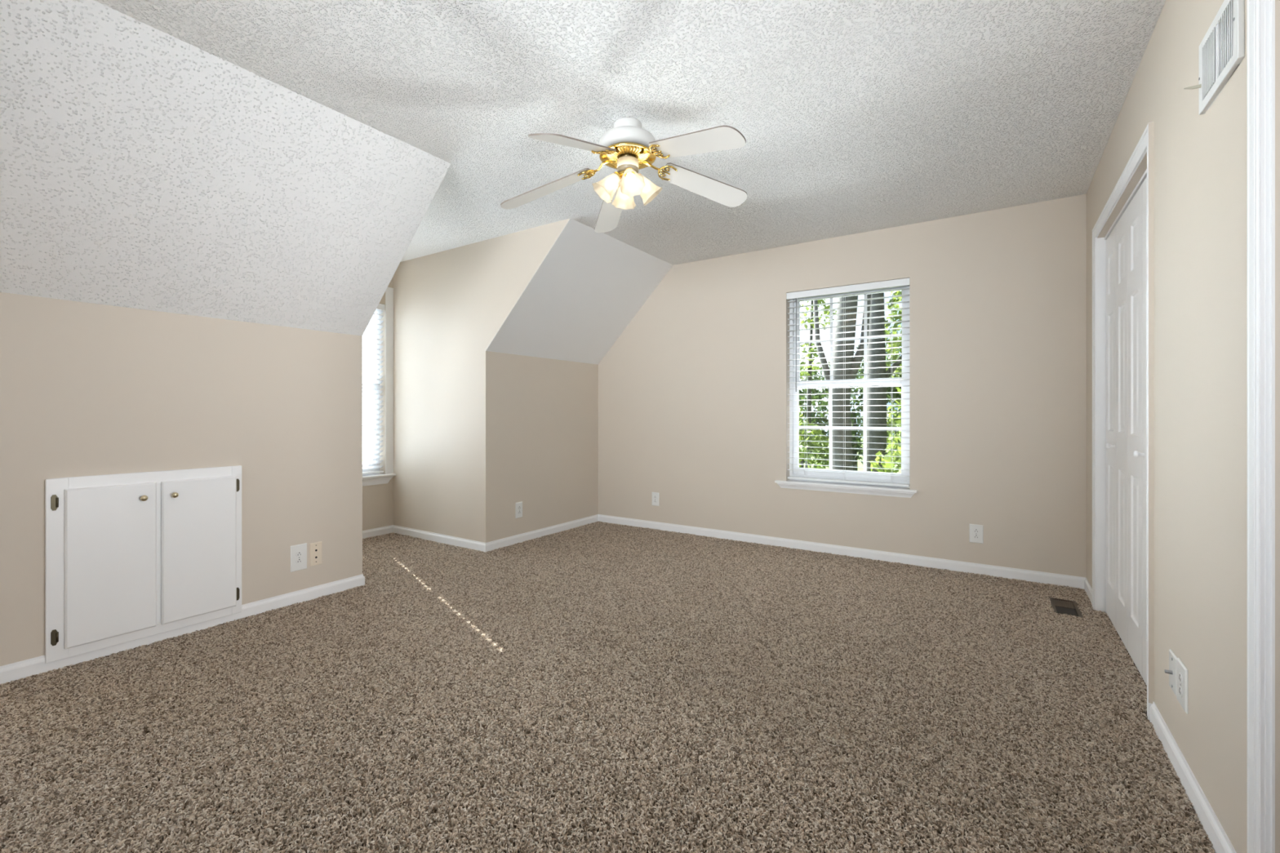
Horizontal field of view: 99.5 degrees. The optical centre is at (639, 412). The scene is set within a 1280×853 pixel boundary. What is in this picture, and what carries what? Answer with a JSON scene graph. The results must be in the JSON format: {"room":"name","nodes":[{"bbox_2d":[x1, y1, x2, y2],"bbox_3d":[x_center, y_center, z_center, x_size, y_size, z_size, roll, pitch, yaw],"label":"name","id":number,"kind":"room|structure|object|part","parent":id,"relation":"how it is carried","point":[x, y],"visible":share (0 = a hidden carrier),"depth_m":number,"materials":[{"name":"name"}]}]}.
{"room":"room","nodes":[
{"label":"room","id":0,"kind":"room"},
{"bbox_2d":[0,0,450,336],"bbox_3d":[-1.940,-0.940,2.464,1.025,0.916,1.783,0,0,33],"label":"ceiling","id":1,"kind":"structure","parent":0,"point":[142,166],"depth_m":2.27,"materials":[{"name":"white paint"}]},
{"bbox_2d":[0,292,598,666],"bbox_3d":[-1.600,0.295,3.713,0.100,1.595,4.244,0,0,33],"label":"wall","id":2,"kind":"structure","parent":0,"point":[86,388],"depth_m":2.87,"materials":[{"name":"beige paint"}]},
{"bbox_2d":[44,465,241,663],"bbox_3d":[-2.272,0.661,2.542,0.066,0.770,0.702,0,0,33],"label":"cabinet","id":3,"kind":"object","parent":2,"relation":"attached to","point":[130,557],"visible":1,"depth_m":2.48,"materials":[{"name":"white paint"}]},
{"bbox_3d":[-2.356,0.664,2.421,0.018,0.677,0.300,0,0,33],"label":"door","id":4,"kind":"part","parent":3,"relation":"part of","materials":[{"name":"white paint"}]},
{"bbox_3d":[-2.282,0.392,2.491,0.027,0.027,0.027,0,0,33],"label":"knob","id":5,"kind":"part","parent":3,"relation":"part of","materials":[{"name":"gold metal"}]},
{"bbox_3d":[-2.221,0.392,2.585,0.027,0.027,0.027,0,0,33],"label":"knob","id":6,"kind":"part","parent":3,"relation":"part of","materials":[{"name":"gold metal"}]},
{"bbox_3d":[-2.180,0.664,2.688,0.018,0.677,0.301,0,0,33],"label":"door","id":7,"kind":"part","parent":3,"relation":"part of","materials":[{"name":"white paint"}]},
{"bbox_2d":[0,573,364,684],"bbox_3d":[-2.227,1.053,2.659,0.010,0.079,1.795,0,0,33],"label":"baseboard","id":8,"kind":"structure","parent":2,"relation":"attached to","point":[27,668],"depth_m":2.65,"materials":[{"name":"white wood"}]},
{"bbox_2d":[290,542,306,572],"bbox_3d":[-1.945,0.825,3.089,0.008,0.148,0.088,0,0,33],"label":"power outlet","id":9,"kind":"object","parent":2,"relation":"attached to","point":[298,552],"visible":1,"depth_m":3.08,"materials":[{"name":"white plastic"}]},
{"bbox_2d":[296,558,302,564],"bbox_3d":[-1.944,0.845,3.088,0.004,0.028,0.034,0,0,33],"label":"receptacle","id":10,"kind":"object","parent":9,"relation":"attached to","point":[299,561],"depth_m":3.09,"materials":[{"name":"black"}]},
{"bbox_2d":[296,551,302,556],"bbox_3d":[-1.944,0.806,3.088,0.004,0.028,0.034,0,0,33],"label":"receptacle","id":11,"kind":"object","parent":9,"relation":"attached to","point":[299,553],"depth_m":3.09,"materials":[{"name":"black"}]},
{"bbox_2d":[309,541,321,566],"bbox_3d":[-1.895,0.825,3.167,0.007,0.132,0.069,0,0,33],"label":"jack plate","id":12,"kind":"object","parent":2,"relation":"attached to","point":[315,548],"visible":1,"depth_m":3.16,"materials":[{"name":"beige plastic"}]},
{"bbox_2d":[515,501,522,518],"bbox_3d":[-1.007,0.810,4.516,0.008,0.130,0.078,0,0,33],"label":"power outlet","id":13,"kind":"object","parent":2,"relation":"attached to","point":[518,506],"visible":1,"depth_m":4.51,"materials":[{"name":"white plastic"}]},
{"bbox_2d":[485,514,598,551],"bbox_3d":[-0.810,1.053,4.813,0.010,0.079,1.438,0,0,33],"label":"baseboard","id":14,"kind":"structure","parent":2,"relation":"attached to","point":[520,538],"depth_m":4.70,"materials":[{"name":"white wood"}]},
{"bbox_2d":[362,275,393,530],"bbox_3d":[-2.565,-0.128,4.531,0.150,2.440,1.183,0,0,33],"label":"wall","id":15,"kind":"structure","parent":0,"point":[377,500],"depth_m":4.84,"materials":[{"name":"beige paint"}]},
{"bbox_2d":[362,524,393,538],"bbox_3d":[-2.498,1.053,4.487,0.010,0.079,0.983,0,0,33],"label":"baseboard","id":16,"kind":"structure","parent":15,"relation":"attached to","point":[388,529],"depth_m":4.76,"materials":[{"name":"white wood"}]},
{"bbox_2d":[362,309,395,486],"bbox_3d":[-2.546,-0.170,4.519,0.195,1.601,0.981,0,0,33],"label":"window","id":17,"kind":"structure","parent":15,"relation":"in","point":[377,478],"depth_m":4.84,"materials":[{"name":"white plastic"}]},
{"bbox_3d":[-2.613,-0.575,4.563,0.025,0.737,0.772,0,0,33],"label":"sash","id":18,"kind":"part","parent":17,"relation":"part of","materials":[{"name":"white plastic"}]},
{"bbox_3d":[-2.590,0.119,4.548,0.025,0.760,0.772,0,0,33],"label":"sash","id":19,"kind":"part","parent":17,"relation":"part of","materials":[{"name":"white plastic"}]},
{"bbox_3d":[-2.600,-0.211,4.555,0.065,1.520,0.828,0,0,33],"label":"frame","id":20,"kind":"part","parent":17,"relation":"part of","materials":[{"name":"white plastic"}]},
{"bbox_2d":[362,303,385,474],"bbox_3d":[-2.530,-0.217,4.509,0.062,1.499,0.826,0,0,33],"label":"window blind","id":21,"kind":"object","parent":17,"relation":"attached to","point":[380,307],"visible":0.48,"depth_m":4.78,"materials":[{"name":"white plastic"}]},
{"bbox_3d":[-2.374,-0.201,4.754,0.048,1.434,0.002,0,0,33],"label":"ladder cord","id":22,"kind":"part","parent":21,"relation":"part of","materials":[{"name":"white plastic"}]},
{"bbox_3d":[-2.534,0.524,4.511,0.050,0.016,0.816,0,0,33],"label":"rail","id":23,"kind":"part","parent":21,"relation":"part of","materials":[{"name":"white plastic"}]},
{"bbox_2d":[385,287,393,474],"bbox_3d":[-2.501,-0.291,4.489,0.004,1.674,0.982,0,0,33],"label":"trim","id":24,"kind":"structure","parent":15,"relation":"attached to","point":[389,291],"depth_m":4.87,"materials":[{"name":"white"}]},
{"bbox_2d":[393,217,570,542],"bbox_3d":[-1.375,-0.128,4.391,2.194,2.440,0.090,0,0,33],"label":"wall","id":25,"kind":"structure","parent":0,"point":[450,305],"depth_m":4.47,"materials":[{"name":"beige paint"}]},
{"bbox_2d":[392,524,485,552],"bbox_3d":[-1.716,1.053,4.555,1.242,0.079,0.010,0,0,33],"label":"baseboard","id":26,"kind":"structure","parent":25,"relation":"attached to","point":[451,540],"depth_m":4.51,"materials":[{"name":"white"}]},
{"bbox_2d":[485,218,672,364],"bbox_3d":[-0.503,-0.940,4.648,1.025,0.916,1.477,0,0,33],"label":"ceiling","id":27,"kind":"structure","parent":0,"point":[590,285],"depth_m":4.46,"materials":[{"name":"white paint"}]},
{"bbox_2d":[0,542,1206,852],"bbox_3d":[0.106,1.142,1.543,7.920,0.100,6.195,0,0,33],"label":"floor","id":28,"kind":"structure","parent":0,"point":[1056,794],"depth_m":1.57,"materials":[{"name":"brown carpet"}]},
{"bbox_2d":[1049,597,1083,617],"bbox_3d":[2.379,1.090,3.029,0.128,0.007,0.303,0,0,33],"label":"floor vent","id":29,"kind":"object","parent":28,"relation":"in","point":[1060,606],"visible":0.95,"depth_m":3.03,"materials":[{"name":"brown metal"}]},
{"bbox_2d":[1053,599,1075,609],"bbox_3d":[2.416,1.089,3.084,0.083,0.004,0.139,0,0,33],"label":"grille","id":30,"kind":"object","parent":29,"relation":"attached to","point":[1059,603],"depth_m":3.08,"materials":[{"name":"brown metal"}]},
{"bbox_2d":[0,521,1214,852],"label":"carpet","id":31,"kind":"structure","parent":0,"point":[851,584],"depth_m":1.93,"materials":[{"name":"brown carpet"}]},
{"bbox_2d":[93,0,1165,265],"bbox_3d":[0.093,-1.408,1.552,7.950,0.120,6.215,0,0,33],"label":"ceiling","id":32,"kind":"structure","parent":0,"point":[853,117],"depth_m":2.25,"materials":[{"name":"white paint"}]},
{"bbox_2d":[500,116,746,232],"bbox_3d":[-0.069,-1.163,2.491,1.234,0.369,1.193,0,0,33],"label":"ceiling fan","id":33,"kind":"object","parent":32,"relation":"hanging from","point":[628,148],"visible":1,"depth_m":2.49,"materials":[{"name":"white"}]},
{"bbox_3d":[-0.454,-1.082,2.626,0.460,0.154,0.138,0,0,11],"label":"blade","id":34,"kind":"part","parent":33,"relation":"part of","materials":[{"name":"white wood"}]},
{"bbox_3d":[-0.258,-1.086,2.178,0.146,0.150,0.465,0,0,33],"label":"blade","id":35,"kind":"part","parent":33,"relation":"part of","materials":[{"name":"white wood"}]},
{"bbox_3d":[-0.162,-1.047,2.511,0.127,0.139,0.126,0,0,33],"label":"lamp shade","id":36,"kind":"part","parent":33,"relation":"part of","materials":[{"name":"white glass"}]},
{"bbox_3d":[-0.149,-1.108,2.932,0.136,0.135,0.465,0,0,-15],"label":"blade","id":37,"kind":"part","parent":33,"relation":"part of","materials":[{"name":"white"}]},
{"bbox_3d":[-0.077,-1.047,2.636,0.126,0.139,0.127,0,0,33],"label":"lamp shade","id":38,"kind":"part","parent":33,"relation":"part of","materials":[{"name":"white glass"}]},
{"bbox_3d":[-0.043,-1.067,2.453,0.054,0.065,0.055,0,0,33],"label":"bulb","id":39,"kind":"part","parent":33,"relation":"part of","materials":[{"name":"white glass"}]},
{"bbox_3d":[-0.037,-1.047,2.426,0.126,0.139,0.127,0,0,33],"label":"lamp shade","id":40,"kind":"part","parent":33,"relation":"part of","materials":[{"name":"white glass"}]},
{"bbox_3d":[0.048,-1.047,2.551,0.127,0.139,0.126,0,0,33],"label":"lamp shade","id":41,"kind":"part","parent":33,"relation":"part of","materials":[{"name":"white glass"}]},
{"bbox_3d":[0.225,-1.113,2.233,0.464,0.123,0.136,0,0,44],"label":"blade","id":42,"kind":"part","parent":33,"relation":"part of","materials":[{"name":"white"}]},
{"bbox_3d":[0.323,-1.130,2.693,0.466,0.105,0.137,0,0,-25],"label":"blade","id":43,"kind":"part","parent":33,"relation":"part of","materials":[{"name":"white wood"}]},
{"bbox_2d":[598,194,1086,577],"bbox_3d":[1.210,-0.128,4.435,4.040,2.440,0.150,0,0,33],"label":"wall","id":44,"kind":"structure","parent":0,"point":[694,391],"depth_m":3.86,"materials":[{"name":"beige paint"}]},
{"bbox_2d":[652,492,658,506],"bbox_3d":[0.143,0.803,5.042,0.078,0.124,0.008,0,0,33],"label":"power outlet","id":45,"kind":"object","parent":44,"relation":"attached to","point":[655,495],"visible":1,"depth_m":5.04,"materials":[{"name":"white plastic"}]},
{"bbox_2d":[598,514,1086,589],"bbox_3d":[1.161,1.053,4.371,3.790,0.079,0.010,0,0,33],"label":"baseboard","id":46,"kind":"structure","parent":44,"relation":"attached to","point":[1041,577],"depth_m":4.01,"materials":[{"name":"white wood"}]},
{"bbox_2d":[774,285,917,497],"bbox_3d":[1.570,-0.183,4.171,1.028,1.577,0.195,0,0,33],"label":"window","id":47,"kind":"structure","parent":44,"relation":"in","point":[844,487],"depth_m":4.16,"materials":[{"name":"white plastic"}]},
{"bbox_2d":[786,277,909,486],"bbox_3d":[1.569,-0.217,4.143,0.896,1.499,0.074,0,0,33],"label":"window blind","id":48,"kind":"object","parent":47,"relation":"attached to","point":[904,282],"visible":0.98,"depth_m":4.12,"materials":[{"name":"white plastic"}]},
{"bbox_3d":[1.322,-0.201,4.316,0.002,1.434,0.056,0,0,33],"label":"ladder cord","id":49,"kind":"part","parent":48,"relation":"part of","materials":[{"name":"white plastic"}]},
{"bbox_3d":[1.575,0.524,4.151,0.886,0.016,0.050,0,0,33],"label":"rail","id":50,"kind":"part","parent":48,"relation":"part of","materials":[{"name":"white plastic"}]},
{"bbox_3d":[1.612,0.119,4.207,0.842,0.760,0.025,0,0,33],"label":"sash","id":51,"kind":"part","parent":47,"relation":"part of","materials":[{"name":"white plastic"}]},
{"bbox_3d":[1.627,-0.575,4.229,0.842,0.737,0.025,0,0,33],"label":"sash","id":52,"kind":"part","parent":47,"relation":"part of","materials":[{"name":"white plastic"}]},
{"bbox_2d":[968,524,983,543],"bbox_3d":[2.264,0.814,3.646,0.080,0.124,0.008,0,0,33],"label":"power outlet","id":53,"kind":"object","parent":44,"relation":"attached to","point":[975,531],"visible":1,"depth_m":3.64,"materials":[{"name":"white plastic"}]},
{"bbox_2d":[973,534,979,538],"bbox_3d":[2.263,0.834,3.645,0.034,0.028,0.004,0,0,33],"label":"receptacle","id":54,"kind":"object","parent":53,"relation":"attached to","point":[975,536],"depth_m":3.64,"materials":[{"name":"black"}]},
{"bbox_2d":[973,528,979,533],"bbox_3d":[2.263,0.795,3.645,0.034,0.028,0.004,0,0,33],"label":"receptacle","id":55,"kind":"object","parent":53,"relation":"attached to","point":[975,531],"depth_m":3.64,"materials":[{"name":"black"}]},
{"bbox_2d":[1086,0,1279,852],"bbox_3d":[1.175,-0.128,0.840,0.115,2.440,5.935,0,0,33],"label":"wall","id":56,"kind":"structure","parent":0,"point":[1201,161],"depth_m":1.48,"materials":[{"name":"beige paint"}]},
{"bbox_2d":[1105,207,1127,649],"bbox_3d":[2.371,0.072,2.701,0.064,2.016,0.582,0,0,33],"label":"door","id":57,"kind":"structure","parent":56,"relation":"in","point":[1116,445],"depth_m":2.67,"materials":[{"name":"white wood"}]},
{"bbox_3d":[2.378,0.167,2.739,0.034,0.030,0.030,0,0,33],"label":"knob","id":58,"kind":"part","parent":57,"relation":"part of","materials":[{"name":"white metal"}]},
{"bbox_2d":[1092,121,1154,720],"bbox_3d":[2.214,0.035,2.433,0.130,2.115,1.340,0,0,33],"label":"trim","id":59,"kind":"structure","parent":56,"relation":"attached to","point":[1145,144],"depth_m":2.83,"materials":[{"name":"white wood"}]},
{"bbox_2d":[1127,177,1146,685],"bbox_3d":[2.049,0.072,2.213,0.064,2.016,0.582,0,0,33],"label":"door","id":60,"kind":"structure","parent":56,"relation":"in","point":[1137,207],"depth_m":2.30,"materials":[{"name":"white wood"}]},
{"bbox_3d":[2.012,0.167,2.183,0.034,0.030,0.030,0,0,33],"label":"knob","id":61,"kind":"part","parent":60,"relation":"part of","materials":[{"name":"white metal"}]},
{"bbox_2d":[1084,577,1236,852],"bbox_3d":[1.123,1.053,0.874,0.010,0.079,5.895,0,0,33],"label":"baseboard","id":62,"kind":"structure","parent":56,"relation":"attached to","point":[1213,828],"depth_m":1.51,"materials":[{"name":"white wood"}]},
{"bbox_2d":[1164,648,1177,695],"bbox_3d":[1.652,0.808,1.689,0.022,0.118,0.084,0,0,33],"label":"cable plate","id":63,"kind":"object","parent":56,"relation":"attached to","point":[1172,658],"visible":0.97,"depth_m":1.68,"materials":[{"name":"white plastic"}]},
{"bbox_3d":[1.659,0.808,1.684,0.005,0.118,0.084,0,0,33],"label":"plate","id":64,"kind":"part","parent":63,"relation":"part of","materials":[{"name":"white plastic"}]},
{"bbox_2d":[1176,657,1187,714],"bbox_3d":[1.604,0.806,1.604,0.008,0.128,0.094,0,0,33],"label":"power outlet","id":65,"kind":"object","parent":56,"relation":"attached to","point":[1181,670],"visible":1,"depth_m":1.59,"materials":[{"name":"white plastic"}]},
{"bbox_2d":[1177,685,1182,697],"bbox_3d":[1.602,0.825,1.605,0.004,0.028,0.034,0,0,33],"label":"receptacle","id":66,"kind":"object","parent":65,"relation":"attached to","point":[1180,687],"depth_m":1.60,"materials":[{"name":"white plastic"}]},
{"bbox_2d":[1177,671,1182,684],"bbox_3d":[1.602,0.786,1.605,0.004,0.028,0.034,0,0,33],"label":"receptacle","id":67,"kind":"object","parent":65,"relation":"attached to","point":[1180,673],"depth_m":1.60,"materials":[{"name":"white plastic"}]},
{"bbox_2d":[1183,0,1244,115],"bbox_3d":[1.406,-0.886,1.333,0.042,0.187,0.279,0,0,33],"label":"air vent","id":68,"kind":"object","parent":56,"relation":"in","point":[1222,48],"visible":1,"depth_m":1.30,"materials":[{"name":"white metal"}]},
{"bbox_3d":[1.470,-0.864,1.440,0.004,0.013,0.035,0,0,-38],"label":"lever","id":69,"kind":"part","parent":68,"relation":"part of","materials":[{"name":"beige metal"}]},
{"bbox_2d":[1247,0,1275,852],"bbox_3d":[1.028,0.033,0.732,0.018,2.119,1.010,0,0,33],"label":"trim","id":70,"kind":"structure","parent":56,"relation":"attached to","point":[1260,13],"depth_m":1.10,"materials":[{"name":"white"}]},
{"label":"outside","id":71,"kind":"structure","parent":0,"visible":0},
{"bbox_2d":[362,438,901,473],"bbox_3d":[17.726,4.092,45.134,100.000,0.200,85.105,0,0,33],"label":"lawn","id":72,"kind":"structure","parent":71,"point":[859,464],"depth_m":45.86,"materials":[{"name":"green plant"}]},
{"bbox_2d":[799,404,829,468],"bbox_3d":[3.793,1.765,12.491,2.202,4.455,1.943,0,0,33],"label":"bush","id":73,"kind":"object","parent":72,"relation":"on","point":[824,442],"visible":0.16,"depth_m":12.25,"materials":[{"name":"green plant"}]},
{"bbox_2d":[800,298,836,467],"bbox_3d":[4.904,-0.265,16.026,1.915,8.519,1.406,0,0,33],"label":"tree","id":74,"kind":"object","parent":72,"relation":"on","point":[828,313],"visible":0.35,"depth_m":15.89,"materials":[{"name":"green plant"}]},
{"bbox_2d":[813,293,871,470],"bbox_3d":[3.790,-0.984,9.542,1.644,9.958,1.689,0,0,33],"label":"tree","id":75,"kind":"object","parent":72,"relation":"on","point":[837,418],"visible":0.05,"depth_m":9.42,"materials":[{"name":"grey plant"}]},
{"bbox_2d":[799,329,902,471],"bbox_3d":[7.303,0.539,19.087,7.162,6.908,3.310,0,0,33],"label":"tree","id":76,"kind":"object","parent":72,"relation":"on","point":[817,420],"visible":0.14,"depth_m":18.69,"materials":[{"name":"green plant"}]},
{"bbox_2d":[866,290,902,471],"bbox_3d":[6.127,-0.507,11.642,2.455,9.005,2.543,0,0,33],"label":"tree","id":77,"kind":"object","parent":72,"relation":"on","point":[873,419],"visible":0.11,"depth_m":11.81,"materials":[{"name":"green plant"}]},
{"bbox_2d":[869,410,907,488],"bbox_3d":[4.112,1.930,8.216,1.752,4.125,1.716,0,0,33],"label":"tree","id":78,"kind":"object","parent":72,"relation":"on","point":[898,453],"visible":0.04,"depth_m":8.35,"materials":[{"name":"green plant"}]}
]}

